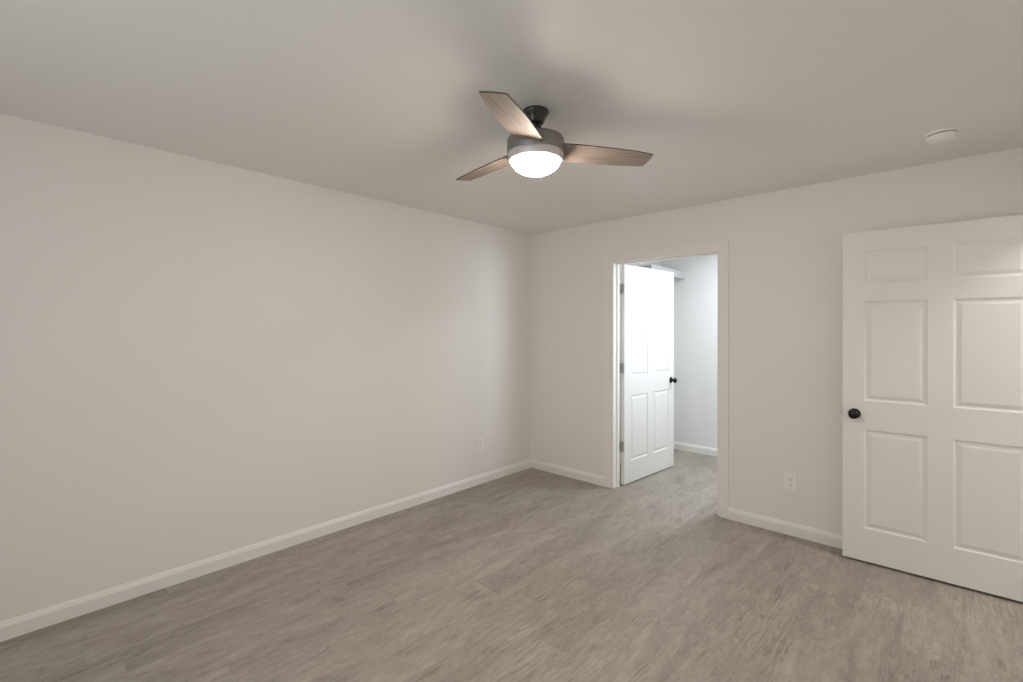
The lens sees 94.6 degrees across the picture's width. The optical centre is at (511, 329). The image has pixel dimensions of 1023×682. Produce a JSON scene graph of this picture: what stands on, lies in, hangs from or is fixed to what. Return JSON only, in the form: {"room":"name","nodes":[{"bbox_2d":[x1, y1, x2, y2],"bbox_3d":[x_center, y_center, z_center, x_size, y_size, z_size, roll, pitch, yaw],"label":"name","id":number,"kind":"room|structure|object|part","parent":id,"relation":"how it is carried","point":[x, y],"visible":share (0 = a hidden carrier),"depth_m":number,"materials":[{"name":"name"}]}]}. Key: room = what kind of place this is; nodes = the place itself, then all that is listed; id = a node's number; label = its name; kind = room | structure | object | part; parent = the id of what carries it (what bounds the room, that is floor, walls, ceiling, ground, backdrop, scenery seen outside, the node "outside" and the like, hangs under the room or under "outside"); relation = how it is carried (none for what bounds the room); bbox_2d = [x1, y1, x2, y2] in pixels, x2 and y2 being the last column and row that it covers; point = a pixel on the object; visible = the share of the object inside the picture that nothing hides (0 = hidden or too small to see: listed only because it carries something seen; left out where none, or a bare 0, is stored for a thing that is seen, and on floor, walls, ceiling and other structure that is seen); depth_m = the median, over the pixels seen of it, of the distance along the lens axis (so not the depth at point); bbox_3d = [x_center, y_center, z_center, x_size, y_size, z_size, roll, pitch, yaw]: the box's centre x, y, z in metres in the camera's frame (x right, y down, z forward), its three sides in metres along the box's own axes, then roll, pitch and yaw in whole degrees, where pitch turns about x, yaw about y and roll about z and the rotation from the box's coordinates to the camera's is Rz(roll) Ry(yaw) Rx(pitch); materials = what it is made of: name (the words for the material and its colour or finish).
{"room":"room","nodes":[
{"label":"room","id":0,"kind":"room"},
{"bbox_2d":[0,113,530,621],"bbox_3d":[-1.473,0.221,3.239,0.150,2.433,5.021,0,0,43],"label":"wall","id":1,"kind":"structure","parent":0,"point":[200,359],"depth_m":2.80,"materials":[{"name":"paint"}]},
{"bbox_2d":[0,459,531,641],"bbox_3d":[-1.405,1.394,3.195,0.014,0.086,4.750,0,0,43],"label":"baseboard","id":2,"kind":"structure","parent":1,"relation":"attached to","point":[33,621],"depth_m":2.80,"materials":[{"name":"paint"}]},
{"bbox_2d":[478,436,483,449],"bbox_3d":[-0.287,1.060,4.404,0.009,0.116,0.076,0,0,43],"label":"wall outlet","id":3,"kind":"object","parent":1,"relation":"attached to","point":[480,439],"visible":1,"depth_m":4.40,"materials":[{"name":"white plastic"}]},
{"bbox_2d":[0,0,1022,234],"bbox_3d":[0.990,-1.053,2.181,5.200,0.120,6.815,0,0,43],"label":"ceiling","id":4,"kind":"structure","parent":0,"point":[382,100],"depth_m":1.92,"materials":[{"name":"paint"}]},
{"bbox_2d":[456,91,652,180],"bbox_3d":[0.022,-0.849,2.197,0.923,0.290,1.008,0,0,43],"label":"ceiling fan","id":5,"kind":"object","parent":4,"relation":"hanging from","point":[533,150],"visible":1,"depth_m":2.09,"materials":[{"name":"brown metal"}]},
{"bbox_3d":[-0.108,-0.818,2.399,0.156,0.006,0.461,-14,8,-36],"label":"blade","id":6,"kind":"part","parent":5,"relation":"part of","materials":[{"name":"brown wood"}]},
{"bbox_3d":[0.002,-0.818,1.835,0.156,0.006,0.461,13,5,23],"label":"blade","id":7,"kind":"part","parent":5,"relation":"part of","materials":[{"name":"brown wood"}]},
{"bbox_3d":[0.435,-0.818,2.212,0.461,0.006,0.157,0,-11,-7],"label":"blade","id":8,"kind":"part","parent":5,"relation":"part of","materials":[{"name":"brown wood"}]},
{"bbox_2d":[924,127,961,143],"bbox_3d":[2.171,-0.970,2.376,0.142,0.042,0.142,0,0,43],"label":"smoke detector","id":9,"kind":"object","parent":4,"relation":"attached to","point":[943,135],"visible":1,"depth_m":2.34,"materials":[{"name":"white plastic"}]},
{"bbox_2d":[0,449,1022,681],"bbox_3d":[0.987,1.500,2.181,5.200,0.120,6.815,0,0,43],"label":"floor","id":10,"kind":"structure","parent":0,"point":[530,574],"depth_m":2.41,"materials":[{"name":"grey laminate"}]},
{"bbox_2d":[620,261,660,454],"bbox_3d":[1.251,0.224,5.259,0.100,2.433,1.644,0,0,43],"label":"wall","id":11,"kind":"structure","parent":0,"point":[657,263],"depth_m":5.11,"materials":[{"name":"paint"}]},
{"bbox_2d":[638,264,684,278],"bbox_3d":[1.662,-0.646,5.403,0.305,0.083,0.874,0,0,43],"label":"closet shelf","id":12,"kind":"object","parent":11,"relation":"attached to","point":[678,274],"visible":0.33,"depth_m":5.28,"materials":[{"name":"grey wood"}]},
{"bbox_2d":[620,442,716,462],"bbox_3d":[2.312,1.399,4.273,2.800,0.086,1.644,0,0,43],"label":"baseboard","id":13,"kind":"structure","parent":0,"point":[677,445],"depth_m":5.52,"materials":[{"name":"paint"}]},
{"bbox_2d":[661,255,717,448],"bbox_3d":[2.914,0.227,4.920,3.000,2.433,0.120,0,0,43],"label":"wall","id":14,"kind":"structure","parent":0,"point":[696,295],"depth_m":5.54,"materials":[{"name":"paint"}]},
{"bbox_2d":[531,147,1022,534],"bbox_3d":[2.062,0.226,3.303,4.950,2.433,0.121,0,0,43],"label":"wall","id":15,"kind":"structure","parent":0,"point":[786,246],"depth_m":3.40,"materials":[{"name":"paint"}]},
{"bbox_2d":[620,264,676,484],"bbox_3d":[1.364,0.414,4.672,0.932,2.032,0.161,0,0,-43],"label":"door","id":16,"kind":"structure","parent":15,"relation":"in","point":[648,380],"depth_m":4.62,"materials":[{"name":"white paint"}]},
{"bbox_2d":[604,240,728,518],"bbox_3d":[1.294,0.380,4.006,1.089,2.122,0.136,0,0,43],"label":"trim","id":17,"kind":"structure","parent":15,"relation":"attached to","point":[612,262],"depth_m":4.02,"materials":[{"name":"paint"}]},
{"bbox_2d":[531,459,841,548],"bbox_3d":[1.545,1.398,3.689,3.641,0.086,0.014,0,0,43],"label":"baseboard","id":18,"kind":"structure","parent":15,"relation":"attached to","point":[796,530],"depth_m":3.44,"materials":[{"name":"paint"}]},
{"bbox_2d":[785,473,796,491],"bbox_3d":[1.958,1.071,3.310,0.076,0.116,0.009,0,0,43],"label":"wall outlet","id":19,"kind":"object","parent":15,"relation":"attached to","point":[790,479],"visible":1,"depth_m":3.31,"materials":[{"name":"white plastic"}]},
{"bbox_3d":[1.265,0.224,0.619,0.120,2.433,4.900,0,0,43],"label":"wall","id":20,"kind":"structure","parent":0,"visible":0},
{"bbox_2d":[841,215,1022,601],"bbox_3d":[2.449,0.412,2.697,0.932,2.032,0.161,0,0,41],"label":"door","id":21,"kind":"structure","parent":20,"relation":"in","point":[932,411],"depth_m":2.69,"materials":[{"name":"white paint"}]},
{"bbox_3d":[2.118,0.524,2.919,0.055,0.055,0.059,0,0,41],"label":"knob","id":22,"kind":"part","parent":21,"relation":"part of","materials":[{"name":"black metal"}]}
]}

